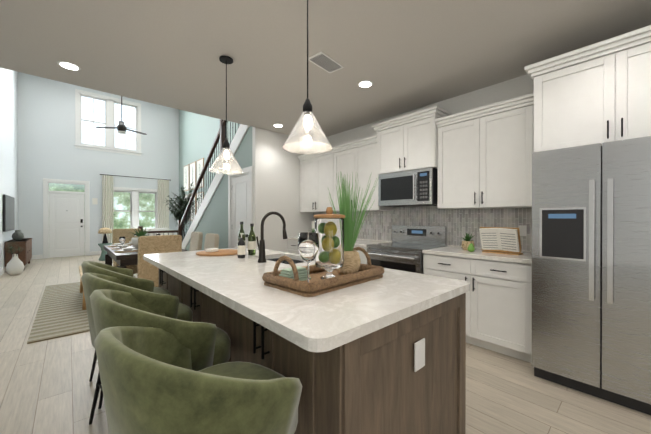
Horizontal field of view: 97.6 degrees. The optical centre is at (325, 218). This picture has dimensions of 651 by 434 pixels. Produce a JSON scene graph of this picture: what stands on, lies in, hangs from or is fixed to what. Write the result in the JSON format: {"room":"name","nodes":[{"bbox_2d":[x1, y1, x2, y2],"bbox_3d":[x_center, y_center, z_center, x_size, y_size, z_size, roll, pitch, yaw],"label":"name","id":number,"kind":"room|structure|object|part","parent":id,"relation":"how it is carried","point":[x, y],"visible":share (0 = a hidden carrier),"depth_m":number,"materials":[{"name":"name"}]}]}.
{"room":"dining room and kitchen","nodes":[
{"label":"dining room and kitchen","id":0,"kind":"room"},
{"bbox_2d":[0,68,17,269],"bbox_3d":[-3.926,-1.637,2.597,0.120,5.800,15.940,0,0,-42],"label":"wall","id":1,"kind":"structure","parent":0,"point":[8,132],"depth_m":7.14,"materials":[{"name":"paint"}]},
{"bbox_2d":[3,194,14,231],"bbox_3d":[-7.817,-0.125,7.038,0.043,0.850,1.500,0,0,-42],"label":"television","id":2,"kind":"object","parent":1,"relation":"attached to","point":[8,213],"depth_m":6.83,"materials":[{"name":"black plastic"}]},
{"bbox_2d":[0,251,101,275],"bbox_3d":[-2.249,1.194,4.120,4.400,0.130,15.700,0,0,-42],"label":"baseboard","id":3,"kind":"structure","parent":1,"relation":"attached to","point":[3,270],"depth_m":8.75,"materials":[{"name":"white wood"}]},
{"bbox_2d":[18,72,178,254],"bbox_3d":[-7.457,-1.659,10.066,4.650,5.800,0.120,0,0,-42],"label":"wall","id":4,"kind":"structure","parent":0,"point":[47,149],"depth_m":9.23,"materials":[{"name":"paint"}]},
{"bbox_2d":[43,178,89,258],"bbox_3d":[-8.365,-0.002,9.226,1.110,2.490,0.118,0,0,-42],"label":"door frame","id":5,"kind":"structure","parent":4,"relation":"attached to","point":[46,182],"depth_m":9.05,"materials":[{"name":"white wood"}]},
{"bbox_2d":[49,193,84,257],"bbox_3d":[-8.347,0.216,9.207,0.850,2.035,0.090,0,0,-42],"label":"front door","id":6,"kind":"structure","parent":4,"relation":"in","point":[66,227],"depth_m":9.20,"materials":[{"name":"white wood"}]},
{"bbox_2d":[49,183,84,191],"bbox_3d":[-8.367,-0.999,9.226,0.860,0.245,0.010,0,0,-42],"label":"window","id":7,"kind":"structure","parent":4,"relation":"in","point":[66,187],"depth_m":9.21,"materials":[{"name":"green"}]},
{"bbox_2d":[92,198,97,203],"bbox_3d":[-7.820,-0.583,9.658,0.140,0.210,0.004,0,0,-42],"label":"wall sign","id":8,"kind":"object","parent":4,"relation":"attached to","point":[94,200],"visible":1,"depth_m":9.66,"materials":[{"name":"white plastic"}]},
{"bbox_2d":[74,89,141,155],"bbox_3d":[-7.523,-3.276,9.948,1.890,1.935,0.160,0,0,-42],"label":"window","id":9,"kind":"structure","parent":4,"relation":"in","point":[110,102],"depth_m":9.90,"materials":[{"name":"white wood"}]},
{"bbox_2d":[82,96,135,149],"bbox_3d":[-7.558,-3.297,9.987,1.513,1.568,0.031,0,0,-42],"label":"window panel","id":10,"kind":"object","parent":9,"relation":"attached to","point":[87,114],"visible":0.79,"depth_m":9.84,"materials":[{"name":"clear glass"}]},
{"bbox_2d":[113,187,157,227],"bbox_3d":[-6.985,-0.253,10.443,1.680,1.725,0.160,0,0,-42],"label":"window","id":11,"kind":"structure","parent":4,"relation":"in","point":[134,211],"depth_m":10.43,"materials":[{"name":"white wood"}]},
{"bbox_2d":[114,192,154,228],"bbox_3d":[-7.020,-0.273,10.482,1.303,1.358,0.031,0,0,-42],"label":"window panel","id":12,"kind":"object","parent":11,"relation":"attached to","point":[122,219],"visible":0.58,"depth_m":10.36,"materials":[{"name":"clear glass"}]},
{"bbox_2d":[100,174,170,244],"bbox_3d":[-6.870,-0.157,10.428,2.184,2.732,0.133,0,0,-42],"label":"sheer curtains","id":13,"kind":"object","parent":4,"relation":"hanging from","point":[108,203],"visible":0.83,"depth_m":9.90,"materials":[{"name":"beige fabric"}]},
{"bbox_2d":[179,110,239,237],"bbox_3d":[-3.082,-1.655,8.593,0.370,5.800,8.170,0,0,-42],"label":"wall","id":14,"kind":"structure","parent":0,"point":[198,134],"depth_m":9.84,"materials":[{"name":"paint"}]},
{"bbox_2d":[184,158,203,220],"bbox_3d":[-4.684,-0.954,10.066,0.030,2.050,2.120,0,0,-42],"label":"wall art","id":15,"kind":"object","parent":14,"relation":"attached to","point":[200,164],"depth_m":9.91,"materials":[{"name":"white wood"}]},
{"bbox_2d":[185,126,251,250],"bbox_3d":[-2.645,-0.158,6.412,0.090,2.820,4.340,0,0,-42],"label":"wall","id":16,"kind":"structure","parent":0,"point":[214,219],"depth_m":5.70,"materials":[{"name":"blue paint"}]},
{"bbox_2d":[138,220,177,234],"bbox_3d":[-4.466,0.645,7.641,0.930,1.205,0.090,0,0,-42],"label":"stair railing","id":17,"kind":"object","parent":16,"relation":"attached to","point":[167,231],"depth_m":7.69,"materials":[{"name":"brown wood"}]},
{"bbox_2d":[178,119,238,241],"bbox_3d":[-2.647,-0.890,6.402,0.115,4.284,4.400,0,0,-42],"label":"stair railing","id":18,"kind":"object","parent":16,"relation":"attached to","point":[221,134],"depth_m":6.45,"materials":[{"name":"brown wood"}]},
{"bbox_2d":[182,124,249,249],"bbox_3d":[-2.661,-0.344,6.418,0.115,3.191,4.350,0,0,-42],"label":"trim","id":19,"kind":"structure","parent":16,"relation":"attached to","point":[237,140],"depth_m":6.08,"materials":[{"name":"white wood"}]},
{"bbox_2d":[228,166,252,247],"bbox_3d":[-1.506,0.188,5.138,0.108,2.135,0.950,0,0,-42],"label":"trim","id":20,"kind":"structure","parent":16,"relation":"attached to","point":[247,170],"depth_m":5.38,"materials":[{"name":"white wood"}]},
{"bbox_2d":[232,174,249,247],"bbox_3d":[-1.535,0.242,5.120,0.085,2.007,0.726,0,0,-42],"label":"closet door","id":21,"kind":"structure","parent":16,"relation":"in","point":[240,198],"depth_m":5.13,"materials":[{"name":"white wood"}]},
{"bbox_2d":[252,127,312,251],"bbox_3d":[-0.729,-0.275,5.151,1.245,3.060,0.100,0,0,-42],"label":"wall","id":22,"kind":"structure","parent":0,"point":[276,176],"depth_m":4.96,"materials":[{"name":"white paint"}]},
{"bbox_2d":[0,255,650,433],"bbox_3d":[-2.156,1.308,4.204,4.890,0.100,15.940,0,0,-42],"label":"floor","id":23,"kind":"structure","parent":0,"point":[47,387],"depth_m":2.09,"materials":[{"name":"beige wood"}]},
{"bbox_2d":[4,241,23,274],"bbox_3d":[-6.852,0.861,6.323,0.452,0.783,0.442,0,0,-42],"label":"floor vase","id":24,"kind":"object","parent":23,"relation":"on","point":[15,265],"visible":1,"depth_m":6.28,"materials":[{"name":"white ceramic"}]},
{"bbox_2d":[5,238,28,271],"bbox_3d":[-7.502,0.900,6.927,0.342,0.700,0.508,0,0,-42],"label":"sideboard","id":25,"kind":"object","parent":23,"relation":"on","point":[25,256],"depth_m":6.79,"materials":[{"name":"brown wood"}]},
{"bbox_2d":[12,230,23,240],"bbox_3d":[-7.561,0.417,7.001,0.210,0.265,0.266,0,0,-42],"label":"urn","id":26,"kind":"object","parent":25,"relation":"on","point":[17,235],"visible":1,"depth_m":6.95,"materials":[{"name":"ceramic"}]},
{"bbox_2d":[27,282,89,343],"bbox_3d":[-3.203,1.250,4.856,2.370,0.012,3.230,0,0,-42],"label":"rug","id":27,"kind":"object","parent":23,"relation":"on","point":[61,312],"visible":0.29,"depth_m":3.70,"materials":[{"name":"beige fabric"}]},
{"bbox_2d":[79,266,85,309],"bbox_3d":[-3.611,1.024,4.419,0.300,0.443,1.330,0,0,-42],"label":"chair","id":28,"kind":"object","parent":27,"relation":"on","point":[82,290],"visible":0.19,"depth_m":4.16,"materials":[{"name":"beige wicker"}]},
{"bbox_2d":[112,228,140,273],"bbox_3d":[-4.017,0.727,5.823,0.490,1.027,0.589,0,0,-42],"label":"dining chair","id":29,"kind":"object","parent":27,"relation":"on","point":[127,234],"visible":0.23,"depth_m":5.88,"materials":[{"name":"beige wicker"}]},
{"bbox_2d":[103,245,186,268],"bbox_3d":[-3.132,0.870,4.858,0.900,0.747,1.900,0,0,-42],"label":"dining table","id":30,"kind":"object","parent":27,"relation":"on","point":[124,260],"visible":0.31,"depth_m":4.04,"materials":[{"name":"brown wood"}]},
{"bbox_2d":[119,237,124,247],"bbox_3d":[-3.194,0.392,4.477,0.080,0.210,0.078,0,0,-42],"label":"glass","id":31,"kind":"object","parent":30,"relation":"on","point":[122,240],"depth_m":4.45,"materials":[{"name":"clear glass"}]},
{"bbox_2d":[108,242,137,252],"bbox_3d":[-3.132,0.469,4.857,0.850,0.052,1.870,0,0,-42],"label":"plates","id":32,"kind":"object","parent":30,"relation":"on","point":[127,247],"visible":0.4,"depth_m":4.54,"materials":[{"name":"white ceramic"}]},
{"bbox_2d":[131,228,150,247],"bbox_3d":[-3.147,0.314,4.918,0.498,0.363,0.400,0,0,-42],"label":"centerpiece","id":33,"kind":"object","parent":30,"relation":"on","point":[135,240],"visible":0.62,"depth_m":4.79,"materials":[{"name":"white ceramic"}]},
{"bbox_2d":[133,235,181,286],"bbox_3d":[-2.304,0.733,3.881,0.490,1.027,0.589,0,0,-42],"label":"chair","id":34,"kind":"object","parent":27,"relation":"on","point":[155,245],"visible":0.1,"depth_m":3.63,"materials":[{"name":"beige wicker"}]},
{"bbox_2d":[189,232,202,250],"bbox_3d":[-2.804,0.758,5.638,0.583,0.967,0.490,0,0,-42],"label":"dining chair","id":35,"kind":"object","parent":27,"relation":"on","point":[196,239],"visible":0.12,"depth_m":5.67,"materials":[{"name":"fabric"}]},
{"bbox_2d":[204,233,218,249],"bbox_3d":[-2.248,0.759,5.022,0.583,0.967,0.490,0,0,-42],"label":"dining chair","id":36,"kind":"object","parent":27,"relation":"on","point":[211,240],"visible":0.17,"depth_m":5.09,"materials":[{"name":"fabric"}]},
{"bbox_2d":[98,243,111,260],"bbox_3d":[-6.604,0.995,8.540,0.350,0.500,0.350,0,0,-42],"label":"side table","id":37,"kind":"object","parent":23,"relation":"on","point":[102,255],"visible":0.46,"depth_m":8.43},
{"bbox_2d":[98,227,111,243],"bbox_3d":[-6.604,0.506,8.539,0.340,0.476,0.340,0,0,-42],"label":"table lamp","id":38,"kind":"object","parent":37,"relation":"on","point":[105,230],"visible":1,"depth_m":8.47,"materials":[{"name":"beige fabric"}]},
{"bbox_2d":[81,261,170,408],"bbox_3d":[-1.522,0.788,2.204,0.556,0.957,0.642,0,0,-42],"label":"bar stool","id":39,"kind":"object","parent":23,"relation":"on","point":[125,276],"visible":0.29,"depth_m":2.00,"materials":[{"name":"green fabric"}]},
{"bbox_2d":[81,272,192,424],"bbox_3d":[-1.148,0.789,1.775,0.564,0.957,0.647,0,0,-42],"label":"bar stool","id":40,"kind":"object","parent":23,"relation":"on","point":[170,306],"visible":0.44,"depth_m":1.57,"materials":[{"name":"green fabric"}]},
{"bbox_2d":[143,228,173,235],"bbox_3d":[-6.103,0.791,9.767,1.750,0.900,0.950,0,0,-42],"label":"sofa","id":41,"kind":"object","parent":23,"relation":"on","point":[157,229],"visible":0.08,"depth_m":9.96,"materials":[{"name":"fabric"}]},
{"bbox_2d":[90,289,230,370],"bbox_3d":[-0.758,0.790,1.359,0.559,0.957,0.644,0,0,-42],"label":"bar stool","id":42,"kind":"object","parent":23,"relation":"on","point":[208,344],"visible":0.35,"depth_m":1.15,"materials":[{"name":"green fabric"}]},
{"bbox_2d":[165,182,202,239],"bbox_3d":[-4.269,0.072,8.500,1.088,2.347,1.017,0,0,-42],"label":"tree","id":43,"kind":"object","parent":23,"relation":"on","point":[178,214],"visible":0.75,"depth_m":8.37,"materials":[{"name":"green plant"}]},
{"bbox_2d":[94,326,302,433],"bbox_3d":[-0.376,0.791,0.924,0.574,0.957,0.649,0,0,-42],"label":"bar stool","id":44,"kind":"object","parent":23,"relation":"on","point":[152,382],"visible":1,"depth_m":0.67,"materials":[{"name":"green fabric"}]},
{"bbox_2d":[287,240,298,253],"bbox_3d":[-0.301,0.818,5.145,0.622,0.876,0.459,0,0,-42],"label":"base cabinet","id":45,"kind":"object","parent":23,"relation":"on","point":[292,246],"depth_m":4.99,"materials":[{"name":"white wood"}]},
{"bbox_2d":[143,247,469,433],"bbox_3d":[-0.471,0.805,2.134,1.120,0.920,2.570,0,0,-42],"label":"kitchen island","id":46,"kind":"object","parent":23,"relation":"on","point":[407,375],"depth_m":1.21,"materials":[{"name":"brown wood"}]},
{"bbox_2d":[196,249,237,255],"bbox_3d":[-1.035,0.334,2.802,0.440,0.016,0.440,0,0,-42],"label":"serving board","id":47,"kind":"object","parent":46,"relation":"on","point":[223,252],"visible":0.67,"depth_m":2.70,"materials":[{"name":"brown wood"}]},
{"bbox_2d":[205,248,217,251],"bbox_3d":[-1.119,0.310,2.806,0.080,0.030,0.110,0,0,19],"label":"dish","id":48,"kind":"object","parent":47,"relation":"on","point":[211,250],"visible":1,"depth_m":2.77,"materials":[{"name":"ceramic"}]},
{"bbox_2d":[238,233,244,257],"bbox_3d":[-0.731,0.235,2.481,0.066,0.215,0.067,0,0,-42],"label":"wine bottle","id":49,"kind":"object","parent":46,"relation":"on","point":[241,248],"visible":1,"depth_m":2.46,"materials":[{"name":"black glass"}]},
{"bbox_2d":[238,222,245,248],"bbox_3d":[-0.774,0.185,2.633,0.068,0.314,0.066,0,0,-42],"label":"wine bottle","id":50,"kind":"object","parent":46,"relation":"on","point":[241,231],"visible":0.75,"depth_m":2.62,"materials":[{"name":"green glass"}]},
{"bbox_2d":[248,224,255,254],"bbox_3d":[-0.694,0.195,2.685,0.074,0.294,0.072,0,0,-42],"label":"wine bottle","id":51,"kind":"object","parent":46,"relation":"on","point":[251,243],"visible":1,"depth_m":2.66,"materials":[{"name":"green glass"}]},
{"bbox_2d":[256,212,287,262],"bbox_3d":[-0.436,0.143,2.329,0.272,0.400,0.102,0,0,-42],"label":"faucet","id":52,"kind":"object","parent":46,"relation":"on","point":[261,249],"visible":1,"depth_m":2.24,"materials":[{"name":"brown metal"}]},
{"bbox_3d":[-0.471,0.475,2.133,1.120,0.260,2.570,0,0,-42],"label":"kitchen island top","id":53,"kind":"part","parent":46,"relation":"part of","materials":[{"name":"white stone"}]},
{"bbox_2d":[262,247,383,296],"bbox_3d":[0.008,0.262,1.595,0.382,0.166,0.632,0,0,44],"label":"woven tray","id":54,"kind":"object","parent":46,"relation":"on","point":[316,285],"visible":0.77,"depth_m":1.42,"materials":[{"name":"brown wicker"}]},
{"bbox_2d":[279,266,310,280],"bbox_3d":[-0.170,0.301,1.538,0.164,0.064,0.107,0,0,-42],"label":"folded napkin","id":55,"kind":"object","parent":54,"relation":"on","point":[288,273],"visible":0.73,"depth_m":1.51,"materials":[{"name":"green fabric"}]},
{"bbox_2d":[297,232,318,282],"bbox_3d":[-0.086,0.202,1.422,0.110,0.262,0.110,0,0,-42],"label":"wine glass","id":56,"kind":"object","parent":54,"relation":"on","point":[308,246],"visible":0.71,"depth_m":1.38,"materials":[{"name":"clear glass"}]},
{"bbox_2d":[314,207,344,279],"bbox_3d":[0.022,0.134,1.579,0.176,0.397,0.176,0,0,-42],"label":"jar","id":57,"kind":"object","parent":54,"relation":"on","point":[329,230],"visible":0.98,"depth_m":1.51,"materials":[{"name":"clear glass"}]},
{"bbox_2d":[328,171,378,274],"bbox_3d":[0.196,0.024,1.775,0.318,0.617,0.396,0,0,-42],"label":"potted plant","id":58,"kind":"object","parent":54,"relation":"on","point":[352,261],"visible":0.94,"depth_m":1.69,"materials":[{"name":"green plant"}]},
{"bbox_2d":[354,247,366,263],"bbox_3d":[0.468,0.820,4.293,0.622,0.876,0.918,0,0,-42],"label":"base cabinet","id":59,"kind":"object","parent":23,"relation":"on","point":[363,258],"depth_m":3.80,"materials":[{"name":"white wood"}]},
{"bbox_2d":[287,237,391,247],"bbox_3d":[0.157,0.353,4.626,0.635,0.053,1.839,0,0,-42],"label":"countertop","id":60,"kind":"structure","parent":59,"relation":"on","point":[364,243],"depth_m":4.25,"materials":[{"name":"white stone"}]},
{"bbox_2d":[367,225,446,273],"bbox_3d":[1.004,0.678,3.620,0.696,1.165,0.776,0,0,-42],"label":"range","id":61,"kind":"object","parent":23,"relation":"on","point":[404,248],"visible":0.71,"depth_m":3.56,"materials":[{"name":"silver metal"}]},
{"bbox_2d":[423,254,531,362],"bbox_3d":[1.633,0.825,2.976,0.656,0.875,1.000,0,0,-42],"label":"base cabinet","id":62,"kind":"object","parent":23,"relation":"on","point":[499,307],"visible":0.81,"depth_m":2.63,"materials":[{"name":"white wood"}]},
{"bbox_2d":[422,245,531,263],"bbox_3d":[1.641,0.358,2.982,0.635,0.053,1.007,0,0,-42],"label":"countertop","id":63,"kind":"structure","parent":62,"relation":"on","point":[525,257],"depth_m":2.83,"materials":[{"name":"white stone"}]},
{"bbox_2d":[457,232,474,249],"bbox_3d":[1.564,0.242,3.171,0.265,0.208,0.225,0,0,-42],"label":"potted plant","id":64,"kind":"object","parent":63,"relation":"on","point":[467,241],"visible":0.92,"depth_m":3.10,"materials":[{"name":"beige wicker"}]},
{"bbox_2d":[468,243,474,251],"bbox_3d":[1.515,0.294,2.962,0.068,0.105,0.068,0,0,-42],"label":"pear","id":65,"kind":"object","parent":63,"relation":"on","point":[471,248],"visible":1,"depth_m":2.94,"materials":[{"name":"food"}]},
{"bbox_2d":[479,227,522,254],"bbox_3d":[1.741,0.216,2.829,0.224,0.262,0.340,0,0,-42],"label":"cookbook stand","id":66,"kind":"object","parent":63,"relation":"on","point":[501,240],"visible":1,"depth_m":2.78,"materials":[{"name":"white paper"}]},
{"bbox_2d":[531,136,650,414],"bbox_3d":[2.207,0.372,2.166,0.849,1.785,0.902,0,0,-42],"label":"refrigerator","id":67,"kind":"object","parent":23,"relation":"on","point":[591,269],"visible":1,"depth_m":1.98,"materials":[{"name":"silver metal"}]},
{"bbox_2d":[0,0,650,136],"bbox_3d":[0.615,-1.642,1.126,4.890,0.300,7.670,0,0,-42],"label":"ceiling","id":68,"kind":"structure","parent":0,"point":[403,56],"depth_m":2.49,"materials":[{"name":"white paint"}]},
{"bbox_2d":[57,61,80,70],"bbox_3d":[-2.515,-1.494,2.794,0.170,0.006,0.170,0,0,-42],"label":"recessed light","id":69,"kind":"object","parent":68,"relation":"in","point":[68,65],"visible":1,"depth_m":2.78,"materials":[{"name":"white plastic"}]},
{"bbox_2d":[209,56,243,173],"bbox_3d":[-0.928,-0.967,2.665,0.310,1.060,0.310,0,0,-42],"label":"pendant light","id":70,"kind":"object","parent":68,"relation":"hanging from","point":[225,162],"visible":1,"depth_m":2.63,"materials":[{"name":"clear glass"}]},
{"bbox_2d":[282,0,332,153],"bbox_3d":[-0.111,-0.964,1.760,0.310,1.060,0.310,0,0,-42],"label":"pendant light","id":71,"kind":"object","parent":68,"relation":"hanging from","point":[307,135],"visible":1,"depth_m":1.72,"materials":[{"name":"clear glass"}]},
{"bbox_2d":[308,51,343,72],"bbox_3d":[0.003,-1.491,2.737,0.180,0.012,0.340,0,0,40],"label":"ceiling vent","id":72,"kind":"object","parent":68,"relation":"in","point":[324,61],"visible":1,"depth_m":2.72,"materials":[{"name":"white metal"}]},
{"bbox_2d":[358,80,372,87],"bbox_3d":[0.443,-1.495,3.174,0.170,0.006,0.170,0,0,-42],"label":"recessed light","id":73,"kind":"object","parent":68,"relation":"in","point":[364,84],"visible":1,"depth_m":3.17,"materials":[{"name":"white plastic"}]},
{"bbox_2d":[327,74,533,250],"bbox_3d":[2.385,-0.117,2.729,0.120,2.760,7.670,0,0,-42],"label":"wall","id":74,"kind":"structure","parent":0,"point":[508,89],"depth_m":3.38,"materials":[{"name":"white paint"}]},
{"bbox_2d":[298,149,339,211],"bbox_3d":[-0.066,-0.636,5.052,0.391,1.033,0.905,0,0,-42],"label":"upper cabinet","id":75,"kind":"object","parent":74,"relation":"attached to","point":[316,177],"visible":0.77,"depth_m":4.92,"materials":[{"name":"white wood"}]},
{"bbox_2d":[332,135,392,210],"bbox_3d":[0.544,-0.634,4.376,0.391,1.033,0.905,0,0,-42],"label":"upper cabinet","id":76,"kind":"object","parent":74,"relation":"attached to","point":[358,157],"visible":0.62,"depth_m":4.21,"materials":[{"name":"white wood"}]},
{"bbox_2d":[372,106,452,174],"bbox_3d":[1.110,-0.939,3.711,0.441,0.678,0.934,0,0,-42],"label":"upper cabinet","id":77,"kind":"object","parent":74,"relation":"attached to","point":[408,142],"visible":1,"depth_m":3.54,"materials":[{"name":"white wood"}]},
{"bbox_2d":[378,167,437,206],"bbox_3d":[1.109,-0.379,3.711,0.445,0.433,0.770,0,0,-42],"label":"microwave","id":78,"kind":"object","parent":77,"relation":"attached to","point":[414,188],"visible":0.98,"depth_m":3.53,"materials":[{"name":"silver metal"}]},
{"bbox_2d":[313,206,531,250],"bbox_3d":[0.990,0.193,4.168,0.012,0.730,3.635,0,0,-42],"label":"tile backsplash","id":79,"kind":"structure","parent":74,"relation":"attached to","point":[376,225],"depth_m":3.53,"materials":[{"name":"grey tile"}]},
{"bbox_2d":[519,225,526,235],"bbox_3d":[2.057,0.127,2.972,0.006,0.110,0.070,0,0,-42],"label":"outlet","id":80,"kind":"object","parent":79,"relation":"attached to","point":[523,230],"visible":0.83,"depth_m":2.96,"materials":[{"name":"white plastic"}]},
{"bbox_2d":[435,93,533,208],"bbox_3d":[1.736,-0.630,3.056,0.391,1.033,0.972,0,0,-42],"label":"upper cabinet","id":81,"kind":"object","parent":74,"relation":"attached to","point":[485,156],"visible":0.9,"depth_m":2.92,"materials":[{"name":"white wood"}]},
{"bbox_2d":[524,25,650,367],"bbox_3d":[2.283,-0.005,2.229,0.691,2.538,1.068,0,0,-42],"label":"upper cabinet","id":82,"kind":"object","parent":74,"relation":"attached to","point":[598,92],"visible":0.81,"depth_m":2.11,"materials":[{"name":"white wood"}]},
{"bbox_3d":[-4.686,-4.610,6.988,4.890,0.120,8.390,0,0,-42],"label":"ceiling","id":83,"kind":"structure","parent":0,"visible":0},
{"bbox_2d":[94,96,146,134],"bbox_3d":[-5.468,-3.437,7.723,1.194,2.229,1.108,0,0,-42],"label":"ceiling fan","id":84,"kind":"object","parent":83,"relation":"hanging from","point":[121,128],"visible":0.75,"depth_m":7.74,"materials":[{"name":"espresso wood"},{"name":"black metal"}]}
]}

